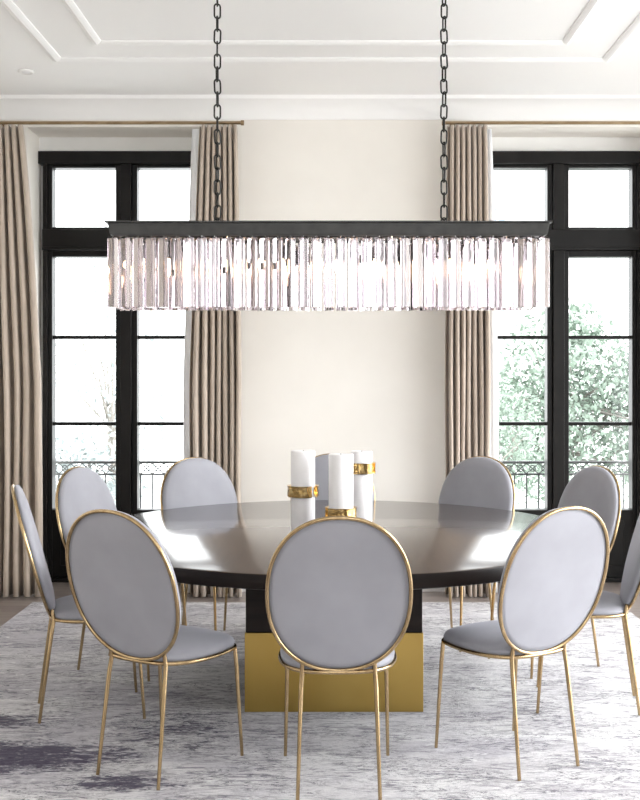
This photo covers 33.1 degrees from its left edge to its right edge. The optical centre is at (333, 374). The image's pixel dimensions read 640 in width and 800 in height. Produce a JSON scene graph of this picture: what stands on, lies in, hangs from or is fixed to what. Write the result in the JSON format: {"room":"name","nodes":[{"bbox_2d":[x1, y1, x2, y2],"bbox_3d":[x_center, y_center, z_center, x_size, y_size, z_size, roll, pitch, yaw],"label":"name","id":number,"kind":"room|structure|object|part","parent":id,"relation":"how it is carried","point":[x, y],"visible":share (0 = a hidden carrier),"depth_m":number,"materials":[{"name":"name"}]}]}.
{"room":"dining room","nodes":[
{"label":"dining room","id":0,"kind":"room"},
{"bbox_2d":[0,120,639,502],"bbox_3d":[0.075,-0.247,7.600,6.950,3.454,0.500,0,0,0],"label":"wall","id":1,"kind":"structure","parent":0,"point":[324,382],"depth_m":7.35,"materials":[{"name":"beige paint"}]},
{"bbox_2d":[38,137,191,581],"bbox_3d":[-1.479,-0.105,7.735,1.242,3.170,0.230,0,0,0],"label":"window","id":2,"kind":"structure","parent":1,"relation":"in","point":[127,156],"depth_m":7.66,"materials":[{"name":"black metal"}]},
{"bbox_3d":[-1.778,-1.264,7.718,0.519,0.463,0.105,0,0,0],"label":"transom sash","id":3,"kind":"part","parent":2,"relation":"part of","materials":[{"name":"glass"}]},
{"bbox_3d":[-1.778,0.279,7.713,0.519,2.342,0.113,0,0,0],"label":"door","id":4,"kind":"part","parent":2,"relation":"part of","materials":[{"name":"black paint"}]},
{"bbox_3d":[-1.479,-1.637,7.760,1.242,0.105,0.180,0,0,0],"label":"header panel","id":5,"kind":"part","parent":2,"relation":"part of","materials":[{"name":"white paint"}]},
{"bbox_3d":[-1.179,0.279,7.713,0.519,2.342,0.113,0,0,0],"label":"door","id":6,"kind":"part","parent":2,"relation":"part of","materials":[{"name":"black paint"}]},
{"bbox_3d":[-1.179,-1.264,7.718,0.519,0.463,0.105,0,0,0],"label":"transom sash","id":7,"kind":"part","parent":2,"relation":"part of","materials":[{"name":"glass"}]},
{"bbox_2d":[0,120,243,126],"bbox_3d":[-1.674,-1.673,7.249,2.152,0.065,0.202,0,0,0],"label":"curtain rod","id":8,"kind":"object","parent":1,"relation":"attached to","point":[241,122],"visible":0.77,"depth_m":7.16,"materials":[{"name":"gold metal"}]},
{"bbox_2d":[0,124,42,597],"bbox_3d":[-2.282,-0.092,7.165,0.693,3.127,0.146,0,0,0],"label":"curtain","id":9,"kind":"object","parent":8,"relation":"hanging from","point":[20,365],"visible":0.94,"depth_m":7.12,"materials":[{"name":"beige fabric"}]},
{"bbox_3d":[-1.688,-1.675,7.165,2.124,0.021,0.022,0,0,0],"label":"rod","id":10,"kind":"part","parent":8,"relation":"part of","materials":[{"name":"gold metal"}]},
{"bbox_2d":[183,124,241,596],"bbox_3d":[-0.815,-0.092,7.177,0.412,3.127,0.170,0,0,4],"label":"curtain","id":11,"kind":"object","parent":8,"relation":"hanging from","point":[212,344],"visible":0.53,"depth_m":7.12,"materials":[{"name":"beige fabric"}]},
{"bbox_2d":[0,95,639,119],"bbox_3d":[0.075,-1.806,7.280,6.350,0.135,0.140,0,0,0],"label":"trim","id":12,"kind":"structure","parent":1,"relation":"attached to","point":[12,107],"depth_m":7.30,"materials":[{"name":"white paint"}]},
{"bbox_2d":[242,588,444,591],"bbox_3d":[0.075,1.405,7.341,6.350,0.150,0.018,0,0,0],"label":"baseboard","id":13,"kind":"structure","parent":1,"relation":"attached to","point":[432,589],"depth_m":7.33,"materials":[{"name":"white paint"}]},
{"bbox_2d":[445,121,639,126],"bbox_3d":[1.734,-1.673,7.249,2.032,0.065,0.202,0,0,0],"label":"curtain rod","id":14,"kind":"object","parent":1,"relation":"attached to","point":[454,123],"visible":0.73,"depth_m":7.16,"materials":[{"name":"gold metal"}]},
{"bbox_2d":[445,124,498,596],"bbox_3d":[0.925,-0.092,7.180,0.372,3.127,0.176,0,0,0],"label":"curtain","id":15,"kind":"object","parent":14,"relation":"hanging from","point":[471,348],"visible":0.48,"depth_m":7.13,"materials":[{"name":"beige fabric"}]},
{"bbox_3d":[1.748,-1.675,7.165,2.004,0.021,0.022,0,0,0],"label":"rod","id":16,"kind":"part","parent":14,"relation":"part of","materials":[{"name":"gold metal"}]},
{"bbox_2d":[492,137,639,581],"bbox_3d":[1.597,-0.105,7.735,1.240,3.170,0.230,0,0,0],"label":"window","id":17,"kind":"structure","parent":1,"relation":"in","point":[556,156],"depth_m":7.66,"materials":[{"name":"black metal"}]},
{"bbox_3d":[1.298,-1.264,7.718,0.518,0.463,0.105,0,0,0],"label":"transom sash","id":18,"kind":"part","parent":17,"relation":"part of","materials":[{"name":"glass"}]},
{"bbox_3d":[1.298,0.279,7.713,0.518,2.342,0.113,0,0,0],"label":"door","id":19,"kind":"part","parent":17,"relation":"part of","materials":[{"name":"black paint"}]},
{"bbox_3d":[1.597,-1.637,7.760,1.240,0.105,0.180,0,0,0],"label":"header panel","id":20,"kind":"part","parent":17,"relation":"part of","materials":[{"name":"white paint"}]},
{"bbox_3d":[1.896,-1.264,7.718,0.518,0.463,0.105,0,0,0],"label":"transom sash","id":21,"kind":"part","parent":17,"relation":"part of","materials":[{"name":"glass"}]},
{"bbox_3d":[1.896,0.279,7.713,0.518,2.342,0.113,0,0,0],"label":"door","id":22,"kind":"part","parent":17,"relation":"part of","materials":[{"name":"black paint"}]},
{"bbox_2d":[0,0,639,94],"bbox_3d":[0.075,-1.934,2.675,6.950,0.120,10.350,0,0,0],"label":"ceiling","id":23,"kind":"structure","parent":0,"point":[110,19],"depth_m":6.19,"materials":[{"name":"white paint"}]},
{"bbox_2d":[17,69,33,74],"bbox_3d":[-1.905,-1.868,6.650,0.100,0.012,0.100,0,0,0],"label":"recessed light","id":24,"kind":"object","parent":23,"relation":"in","point":[21,71],"visible":1,"depth_m":6.63,"materials":[{"name":"white paint"}]},
{"bbox_2d":[0,0,639,61],"bbox_3d":[-0.013,-1.864,3.395,3.329,0.020,6.054,0,0,0],"label":"trim","id":25,"kind":"structure","parent":23,"relation":"attached to","point":[10,6],"depth_m":6.36,"materials":[{"name":"white paint"}]},
{"bbox_2d":[104,0,552,310],"bbox_3d":[-0.025,-1.092,5.100,2.056,1.564,0.340,0,0,0],"label":"chandelier","id":26,"kind":"object","parent":23,"relation":"hanging from","point":[152,265],"visible":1,"depth_m":4.95,"materials":[{"name":"clear glass"}]},
{"bbox_2d":[168,242,169,276],"bbox_3d":[-0.790,-0.548,5.135,0.036,0.166,0.036,0,0,0],"label":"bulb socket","id":27,"kind":"object","parent":26,"relation":"attached to","point":[168,242],"depth_m":5.13,"materials":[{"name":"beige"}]},
{"bbox_2d":[283,242,284,272],"bbox_3d":[-0.250,-0.548,5.135,0.036,0.166,0.036,0,0,0],"label":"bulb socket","id":28,"kind":"object","parent":26,"relation":"attached to","point":[283,242],"depth_m":5.13,"materials":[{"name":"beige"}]},
{"bbox_3d":[-0.025,-0.674,5.100,2.056,0.062,0.340,0,0,0],"label":"frame","id":29,"kind":"part","parent":26,"relation":"part of","materials":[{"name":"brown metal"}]},
{"bbox_3d":[-0.025,-0.641,5.100,1.992,0.004,0.286,0,0,0],"label":"hanging rail","id":30,"kind":"part","parent":26,"relation":"part of","materials":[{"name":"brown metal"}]},
{"bbox_2d":[449,242,449,273],"bbox_3d":[0.560,-0.548,5.135,0.036,0.166,0.036,0,0,0],"label":"bulb socket","id":31,"kind":"object","parent":26,"relation":"attached to","point":[449,242],"depth_m":5.13,"materials":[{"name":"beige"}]},
{"bbox_2d":[61,0,601,44],"bbox_3d":[-0.013,-1.864,3.405,2.701,0.020,5.366,0,0,0],"label":"trim","id":32,"kind":"structure","parent":23,"relation":"attached to","point":[70,5],"depth_m":6.03,"materials":[{"name":"white paint"}]},
{"bbox_2d":[0,582,639,626],"bbox_3d":[0.075,1.540,2.685,6.950,0.120,10.370,0,0,0],"label":"floor","id":33,"kind":"structure","parent":0,"point":[10,606],"depth_m":7.11,"materials":[{"name":"beige wood"}]},
{"bbox_2d":[0,602,639,799],"bbox_3d":[-0.055,1.476,4.930,3.790,0.006,4.060,0,0,0],"label":"rug","id":34,"kind":"object","parent":33,"relation":"on","point":[474,758],"visible":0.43,"depth_m":4.43,"materials":[{"name":"grey carpet"}]},
{"bbox_2d":[11,484,145,723],"bbox_3d":[-1.120,0.974,4.725,0.572,0.998,0.507,0,0,-15],"label":"dining chair","id":35,"kind":"object","parent":34,"relation":"on","point":[63,609],"visible":0.72,"depth_m":4.54,"materials":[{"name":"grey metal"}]},
{"bbox_3d":[-1.314,0.759,4.671,0.170,0.569,0.507,0,0,-15],"label":"frame","id":36,"kind":"part","parent":35,"relation":"part of","materials":[{"name":"gold metal"}]},
{"bbox_3d":[-1.300,0.755,4.675,0.176,0.552,0.491,0,0,-15],"label":"backrest","id":37,"kind":"part","parent":35,"relation":"part of","materials":[{"name":"grey fabric"}]},
{"bbox_3d":[-1.288,1.235,4.820,0.076,0.477,0.021,0,0,3],"label":"leg","id":38,"kind":"part","parent":35,"relation":"part of","materials":[{"name":"gold metal"}]},
{"bbox_3d":[-1.217,1.235,4.559,0.075,0.477,0.031,0,0,-15],"label":"leg","id":39,"kind":"part","parent":35,"relation":"part of","materials":[{"name":"gold metal"}]},
{"bbox_3d":[-1.045,1.043,4.745,0.417,0.015,0.440,0,0,-15],"label":"seat frame","id":40,"kind":"part","parent":35,"relation":"part of","materials":[{"name":"gold metal"}]},
{"bbox_3d":[-1.045,1.014,4.745,0.401,0.060,0.424,0,0,-15],"label":"seat","id":41,"kind":"part","parent":35,"relation":"part of","materials":[{"name":"grey fabric"}]},
{"bbox_3d":[-0.932,1.256,4.976,0.050,0.435,0.017,0,0,-37],"label":"leg","id":42,"kind":"part","parent":35,"relation":"part of","materials":[{"name":"gold metal"}]},
{"bbox_3d":[-0.830,1.256,4.604,0.050,0.435,0.017,0,0,7],"label":"leg","id":43,"kind":"part","parent":35,"relation":"part of","materials":[{"name":"gold metal"}]},
{"bbox_2d":[55,466,186,681],"bbox_3d":[-1.068,0.974,5.441,0.572,0.998,0.507,0,0,21],"label":"dining chair","id":44,"kind":"object","parent":34,"relation":"on","point":[81,490],"visible":0.21,"depth_m":5.43,"materials":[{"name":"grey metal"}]},
{"bbox_3d":[-1.256,0.759,5.512,0.170,0.569,0.507,0,0,21],"label":"frame","id":45,"kind":"part","parent":44,"relation":"part of","materials":[{"name":"gold metal"}]},
{"bbox_3d":[-1.244,1.235,5.362,0.076,0.477,0.021,0,0,2],"label":"leg","id":46,"kind":"part","parent":44,"relation":"part of","materials":[{"name":"gold metal"}]},
{"bbox_3d":[-1.242,0.755,5.506,0.176,0.552,0.491,0,0,21],"label":"backrest","id":47,"kind":"part","parent":44,"relation":"part of","materials":[{"name":"grey fabric"}]},
{"bbox_3d":[-0.904,1.256,5.173,0.050,0.435,0.017,0,0,43],"label":"leg","id":48,"kind":"part","parent":44,"relation":"part of","materials":[{"name":"gold metal"}]},
{"bbox_3d":[-0.768,1.256,5.534,0.050,0.435,0.017,0,0,-1],"label":"leg","id":49,"kind":"part","parent":44,"relation":"part of","materials":[{"name":"gold metal"}]},
{"bbox_2d":[65,509,243,789],"bbox_3d":[-0.661,0.974,4.030,0.507,0.998,0.572,0,0,31],"label":"dining chair","id":50,"kind":"object","parent":34,"relation":"on","point":[123,584],"visible":1,"depth_m":3.87,"materials":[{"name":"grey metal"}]},
{"bbox_3d":[-0.848,1.235,3.981,0.076,0.477,0.021,0,0,-41],"label":"leg","id":51,"kind":"part","parent":50,"relation":"part of","materials":[{"name":"gold metal"}]},
{"bbox_3d":[-0.763,0.759,3.857,0.507,0.569,0.170,0,0,31],"label":"frame","id":52,"kind":"part","parent":50,"relation":"part of","materials":[{"name":"gold metal"}]},
{"bbox_3d":[-0.755,0.755,3.869,0.491,0.552,0.176,0,0,30],"label":"backrest","id":53,"kind":"part","parent":50,"relation":"part of","materials":[{"name":"grey fabric"}]},
{"bbox_3d":[-0.701,1.256,4.341,0.017,0.435,0.050,0,0,9],"label":"leg","id":54,"kind":"part","parent":50,"relation":"part of","materials":[{"name":"gold metal"}]},
{"bbox_3d":[-0.615,1.235,3.844,0.031,0.477,0.075,0,0,30],"label":"leg","id":55,"kind":"part","parent":50,"relation":"part of","materials":[{"name":"gold metal"}]},
{"bbox_3d":[-0.621,1.043,4.096,0.440,0.015,0.417,0,0,30],"label":"seat frame","id":56,"kind":"part","parent":50,"relation":"part of","materials":[{"name":"gold metal"}]},
{"bbox_3d":[-0.621,1.014,4.096,0.424,0.060,0.401,0,0,30],"label":"seat","id":57,"kind":"part","parent":50,"relation":"part of","materials":[{"name":"grey fabric"}]},
{"bbox_3d":[-0.369,1.256,4.145,0.050,0.435,0.017,0,0,-38],"label":"leg","id":58,"kind":"part","parent":50,"relation":"part of","materials":[{"name":"gold metal"}]},
{"bbox_2d":[160,457,237,630],"bbox_3d":[-0.634,0.974,5.970,0.507,0.998,0.572,0,0,-39],"label":"dining chair","id":59,"kind":"object","parent":34,"relation":"on","point":[190,481],"visible":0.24,"depth_m":6.11,"materials":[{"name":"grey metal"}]},
{"bbox_3d":[-0.827,1.235,5.989,0.076,0.477,0.021,0,0,32],"label":"leg","id":60,"kind":"part","parent":59,"relation":"part of","materials":[{"name":"gold metal"}]},
{"bbox_3d":[-0.762,0.759,6.125,0.507,0.569,0.170,0,0,-39],"label":"frame","id":61,"kind":"part","parent":59,"relation":"part of","materials":[{"name":"gold metal"}]},
{"bbox_3d":[-0.752,0.755,6.114,0.491,0.552,0.176,0,0,-39],"label":"backrest","id":62,"kind":"part","parent":59,"relation":"part of","materials":[{"name":"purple fabric"}]},
{"bbox_3d":[-0.626,1.256,5.656,0.017,0.435,0.050,0,0,-17],"label":"leg","id":63,"kind":"part","parent":59,"relation":"part of","materials":[{"name":"gold metal"}]},
{"bbox_3d":[-0.616,1.235,6.162,0.021,0.477,0.076,0,0,-21],"label":"leg","id":64,"kind":"part","parent":59,"relation":"part of","materials":[{"name":"gold metal"}]},
{"bbox_2d":[290,453,375,500],"bbox_3d":[-0.006,0.974,6.202,0.507,0.998,0.572,0,0,0],"label":"dining chair","id":65,"kind":"object","parent":34,"relation":"on","point":[321,461],"visible":0.06,"depth_m":6.41,"materials":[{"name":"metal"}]},
{"bbox_3d":[-0.006,0.755,6.388,0.491,0.552,0.176,0,0,0],"label":"backrest","id":66,"kind":"part","parent":65,"relation":"part of","materials":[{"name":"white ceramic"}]},
{"bbox_2d":[131,500,538,711],"bbox_3d":[0.000,1.104,5.120,2.370,0.738,2.370,0,0,0],"label":"dining table","id":67,"kind":"object","parent":34,"relation":"on","point":[230,545],"visible":0.48,"depth_m":4.70,"materials":[{"name":"brown paint"}]},
{"bbox_2d":[287,450,318,530],"bbox_3d":[-0.144,0.543,5.001,0.148,0.383,0.149,0,0,40],"label":"pillar candle","id":68,"kind":"object","parent":67,"relation":"on","point":[302,490],"visible":0.88,"depth_m":4.95,"materials":[{"name":"white wax"}]},
{"bbox_2d":[325,453,356,516],"bbox_3d":[0.033,0.547,4.880,0.148,0.376,0.149,0,0,-20],"label":"pillar candle","id":69,"kind":"object","parent":67,"relation":"on","point":[340,464],"visible":0.66,"depth_m":4.83,"materials":[{"name":"white wax"}]},
{"bbox_2d":[351,450,375,521],"bbox_3d":[0.132,0.551,5.181,0.138,0.368,0.139,0,0,30],"label":"pillar candle","id":70,"kind":"object","parent":67,"relation":"on","point":[363,466],"visible":0.7,"depth_m":5.13,"materials":[{"name":"white wax"}]},
{"bbox_2d":[265,516,412,799],"bbox_3d":[0.014,0.974,3.892,0.507,0.998,0.572,0,0,-1],"label":"dining chair","id":71,"kind":"object","parent":34,"relation":"on","point":[339,589],"visible":1,"depth_m":3.70,"materials":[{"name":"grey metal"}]},
{"bbox_3d":[-0.182,1.256,4.137,0.017,0.435,0.050,0,0,-23],"label":"leg","id":72,"kind":"part","parent":71,"relation":"part of","materials":[{"name":"gold metal"}]},
{"bbox_3d":[-0.120,1.235,3.753,0.021,0.477,0.076,0,0,18],"label":"leg","id":73,"kind":"part","parent":71,"relation":"part of","materials":[{"name":"gold metal"}]},
{"bbox_3d":[0.013,1.014,3.970,0.424,0.060,0.401,0,0,-1],"label":"seat","id":74,"kind":"part","parent":71,"relation":"part of","materials":[{"name":"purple fabric"}]},
{"bbox_3d":[0.013,1.043,3.970,0.440,0.015,0.417,0,0,-1],"label":"seat frame","id":75,"kind":"part","parent":71,"relation":"part of","materials":[{"name":"gold metal"}]},
{"bbox_3d":[0.017,0.755,3.706,0.491,0.552,0.176,0,0,-1],"label":"backrest","id":76,"kind":"part","parent":71,"relation":"part of","materials":[{"name":"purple fabric"}]},
{"bbox_3d":[0.018,0.759,3.691,0.507,0.569,0.170,0,0,-1],"label":"frame","id":77,"kind":"part","parent":71,"relation":"part of","materials":[{"name":"gold metal"}]},
{"bbox_3d":[0.153,1.235,3.757,0.021,0.477,0.076,0,0,-20],"label":"leg","id":78,"kind":"part","parent":71,"relation":"part of","materials":[{"name":"gold metal"}]},
{"bbox_3d":[0.203,1.256,4.143,0.017,0.435,0.050,0,0,21],"label":"leg","id":79,"kind":"part","parent":71,"relation":"part of","materials":[{"name":"gold metal"}]},
{"bbox_2d":[438,456,515,651],"bbox_3d":[0.688,0.974,6.041,0.507,0.998,0.572,0,0,40],"label":"dining chair","id":80,"kind":"object","parent":34,"relation":"on","point":[478,481],"visible":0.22,"depth_m":6.17,"materials":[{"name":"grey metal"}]},
{"bbox_3d":[0.670,1.235,6.233,0.021,0.477,0.076,0,0,21],"label":"leg","id":81,"kind":"part","parent":80,"relation":"part of","materials":[{"name":"gold metal"}]},
{"bbox_3d":[0.678,1.256,5.727,0.017,0.435,0.050,0,0,18],"label":"leg","id":82,"kind":"part","parent":80,"relation":"part of","materials":[{"name":"gold metal"}]},
{"bbox_3d":[0.807,0.755,6.184,0.491,0.552,0.176,0,0,40],"label":"backrest","id":83,"kind":"part","parent":80,"relation":"part of","materials":[{"name":"grey fabric"}]},
{"bbox_3d":[0.816,0.759,6.195,0.507,0.569,0.170,0,0,40],"label":"frame","id":84,"kind":"part","parent":80,"relation":"part of","materials":[{"name":"gold metal"}]},
{"bbox_3d":[0.880,1.235,6.059,0.076,0.477,0.021,0,0,-31],"label":"leg","id":85,"kind":"part","parent":80,"relation":"part of","materials":[{"name":"gold metal"}]},
{"bbox_2d":[434,506,609,780],"bbox_3d":[0.709,0.974,4.119,0.507,0.998,0.572,0,0,-31],"label":"dining chair","id":86,"kind":"object","parent":34,"relation":"on","point":[552,582],"visible":1,"depth_m":3.96,"materials":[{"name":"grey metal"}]},
{"bbox_3d":[0.416,1.256,4.233,0.050,0.435,0.017,0,0,37],"label":"leg","id":87,"kind":"part","parent":86,"relation":"part of","materials":[{"name":"gold metal"}]},
{"bbox_3d":[0.669,1.014,4.186,0.424,0.060,0.401,0,0,-31],"label":"seat","id":88,"kind":"part","parent":86,"relation":"part of","materials":[{"name":"grey fabric"}]},
{"bbox_3d":[0.669,1.043,4.186,0.440,0.015,0.417,0,0,-31],"label":"seat frame","id":89,"kind":"part","parent":86,"relation":"part of","materials":[{"name":"gold metal"}]},
{"bbox_3d":[0.748,1.256,4.431,0.017,0.435,0.050,0,0,-9],"label":"leg","id":90,"kind":"part","parent":86,"relation":"part of","materials":[{"name":"gold metal"}]},
{"bbox_3d":[0.664,1.235,3.933,0.031,0.477,0.075,0,0,-31],"label":"leg","id":91,"kind":"part","parent":86,"relation":"part of","materials":[{"name":"gold metal"}]},
{"bbox_3d":[0.804,0.755,3.959,0.491,0.552,0.176,0,0,-31],"label":"backrest","id":92,"kind":"part","parent":86,"relation":"part of","materials":[{"name":"grey fabric"}]},
{"bbox_3d":[0.812,0.759,3.947,0.507,0.569,0.170,0,0,-31],"label":"frame","id":93,"kind":"part","parent":86,"relation":"part of","materials":[{"name":"gold metal"}]},
{"bbox_3d":[0.896,1.235,4.072,0.076,0.477,0.021,0,0,40],"label":"leg","id":94,"kind":"part","parent":86,"relation":"part of","materials":[{"name":"gold metal"}]},
{"bbox_2d":[488,465,621,678],"bbox_3d":[1.124,0.974,5.495,0.572,0.998,0.507,0,0,-23],"label":"dining chair","id":95,"kind":"object","parent":34,"relation":"on","point":[594,488],"visible":0.21,"depth_m":5.49,"materials":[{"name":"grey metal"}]},
{"bbox_3d":[0.821,1.256,5.577,0.050,0.435,0.017,0,0,-1],"label":"leg","id":96,"kind":"part","parent":95,"relation":"part of","materials":[{"name":"gold metal"}]},
{"bbox_3d":[0.970,1.256,5.221,0.050,0.435,0.017,0,0,-45],"label":"leg","id":97,"kind":"part","parent":95,"relation":"part of","materials":[{"name":"gold metal"}]},
{"bbox_3d":[1.296,0.755,5.567,0.176,0.552,0.491,0,0,-23],"label":"backrest","id":98,"kind":"part","parent":95,"relation":"part of","materials":[{"name":"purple fabric"}]},
{"bbox_3d":[1.303,1.235,5.422,0.076,0.477,0.021,0,0,-4],"label":"leg","id":99,"kind":"part","parent":95,"relation":"part of","materials":[{"name":"gold metal"}]},
{"bbox_3d":[1.310,0.759,5.573,0.170,0.569,0.507,0,0,-23],"label":"frame","id":100,"kind":"part","parent":95,"relation":"part of","materials":[{"name":"gold metal"}]},
{"bbox_2d":[536,514,639,715],"bbox_3d":[1.183,0.974,4.822,0.572,0.998,0.507,0,0,11],"label":"dining chair","id":101,"kind":"object","parent":34,"relation":"on","point":[610,605],"visible":0.59,"depth_m":4.67,"materials":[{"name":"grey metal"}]},
{"bbox_3d":[0.976,1.256,5.058,0.050,0.435,0.017,0,0,33],"label":"leg","id":102,"kind":"part","parent":101,"relation":"part of","materials":[{"name":"gold metal"}]},
{"bbox_3d":[0.903,1.256,4.681,0.048,0.435,0.026,0,0,11],"label":"leg","id":103,"kind":"part","parent":101,"relation":"part of","materials":[{"name":"gold metal"}]},
{"bbox_3d":[1.107,1.014,4.836,0.401,0.060,0.424,0,0,11],"label":"seat","id":104,"kind":"part","parent":101,"relation":"part of","materials":[{"name":"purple fabric"}]},
{"bbox_3d":[1.107,1.043,4.836,0.417,0.015,0.440,0,0,11],"label":"seat frame","id":105,"kind":"part","parent":101,"relation":"part of","materials":[{"name":"gold metal"}]},
{"bbox_3d":[1.343,1.235,4.930,0.076,0.477,0.021,0,0,-8],"label":"leg","id":106,"kind":"part","parent":101,"relation":"part of","materials":[{"name":"gold metal"}]},
{"bbox_3d":[1.366,0.755,4.787,0.176,0.552,0.491,0,0,11],"label":"backrest","id":107,"kind":"part","parent":101,"relation":"part of","materials":[{"name":"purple fabric"}]},
{"bbox_3d":[1.292,1.235,4.662,0.076,0.477,0.021,0,0,30],"label":"leg","id":108,"kind":"part","parent":101,"relation":"part of","materials":[{"name":"gold metal"}]},
{"bbox_3d":[1.381,0.759,4.784,0.170,0.569,0.507,0,0,11],"label":"frame","id":109,"kind":"part","parent":101,"relation":"part of","materials":[{"name":"gold metal"}]},
{"bbox_2d":[493,170,595,438],"bbox_3d":[5.600,-3.370,34.000,5.000,10.600,4.600,0,0,0],"label":"sky","id":110,"kind":"structure","parent":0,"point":[519,195],"depth_m":32.00,"materials":[{"name":"white"}]},
{"label":"outside","id":111,"kind":"structure","parent":0,"visible":0},
{"bbox_2d":[56,409,627,507],"bbox_3d":[0.000,2.005,33.925,60.000,0.150,52.150,0,0,0],"label":"ground","id":112,"kind":"structure","parent":111,"point":[176,447],"depth_m":30.05,"materials":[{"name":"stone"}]},
{"bbox_2d":[56,426,149,504],"bbox_3d":[-3.031,1.255,13.004,1.603,1.359,0.950,0,0,0],"label":"bush","id":113,"kind":"object","parent":112,"relation":"on","point":[90,454],"visible":0.24,"depth_m":12.95,"materials":[{"name":"green plant"}]},
{"bbox_2d":[56,225,178,499],"bbox_3d":[-3.496,-0.175,16.146,2.368,4.219,1.917,0,0,0],"label":"tree","id":114,"kind":"object","parent":112,"relation":"on","point":[110,404],"visible":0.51,"depth_m":16.01,"materials":[{"name":"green plant"}]},
{"bbox_2d":[499,376,578,506],"bbox_3d":[2.045,0.975,12.993,1.817,1.918,1.234,0,0,0],"label":"bush","id":115,"kind":"object","parent":112,"relation":"on","point":[513,445],"visible":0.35,"depth_m":13.01,"materials":[{"name":"green plant"}]},
{"bbox_2d":[498,299,627,502],"bbox_3d":[3.587,0.405,15.442,3.585,3.060,2.320,0,0,0],"label":"tree","id":116,"kind":"object","parent":112,"relation":"on","point":[582,405],"visible":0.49,"depth_m":15.23,"materials":[{"name":"green plant"}]},
{"bbox_3d":[0.100,1.725,8.075,6.600,0.410,0.450,0,0,0],"label":"terrace","id":117,"kind":"object","parent":112,"relation":"on","visible":0},
{"bbox_2d":[56,461,176,507],"bbox_3d":[-1.450,1.085,8.070,1.428,0.870,0.040,0,0,0],"label":"balcony railing","id":118,"kind":"object","parent":117,"relation":"on","point":[57,462],"visible":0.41,"depth_m":8.06,"materials":[{"name":"black metal"}]},
{"bbox_3d":[-1.450,1.091,8.070,1.400,0.698,0.020,0,0,0],"label":"cross rail","id":119,"kind":"part","parent":118,"relation":"part of","materials":[{"name":"black metal"}]},
{"bbox_3d":[-1.450,0.659,8.070,1.400,0.018,0.040,0,0,0],"label":"rail","id":120,"kind":"part","parent":118,"relation":"part of","materials":[{"name":"black metal"}]},
{"bbox_2d":[500,461,627,507],"bbox_3d":[1.625,1.085,8.070,1.478,0.870,0.040,0,0,0],"label":"balcony railing","id":121,"kind":"object","parent":117,"relation":"on","point":[503,462],"visible":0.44,"depth_m":8.06,"materials":[{"name":"grey metal"}]},
{"bbox_3d":[1.625,0.659,8.070,1.450,0.018,0.040,0,0,0],"label":"rail","id":122,"kind":"part","parent":121,"relation":"part of","materials":[{"name":"black metal"}]},
{"bbox_3d":[1.625,1.091,8.070,1.450,0.698,0.020,0,0,0],"label":"cross rail","id":123,"kind":"part","parent":121,"relation":"part of","materials":[{"name":"grey metal"}]}
]}

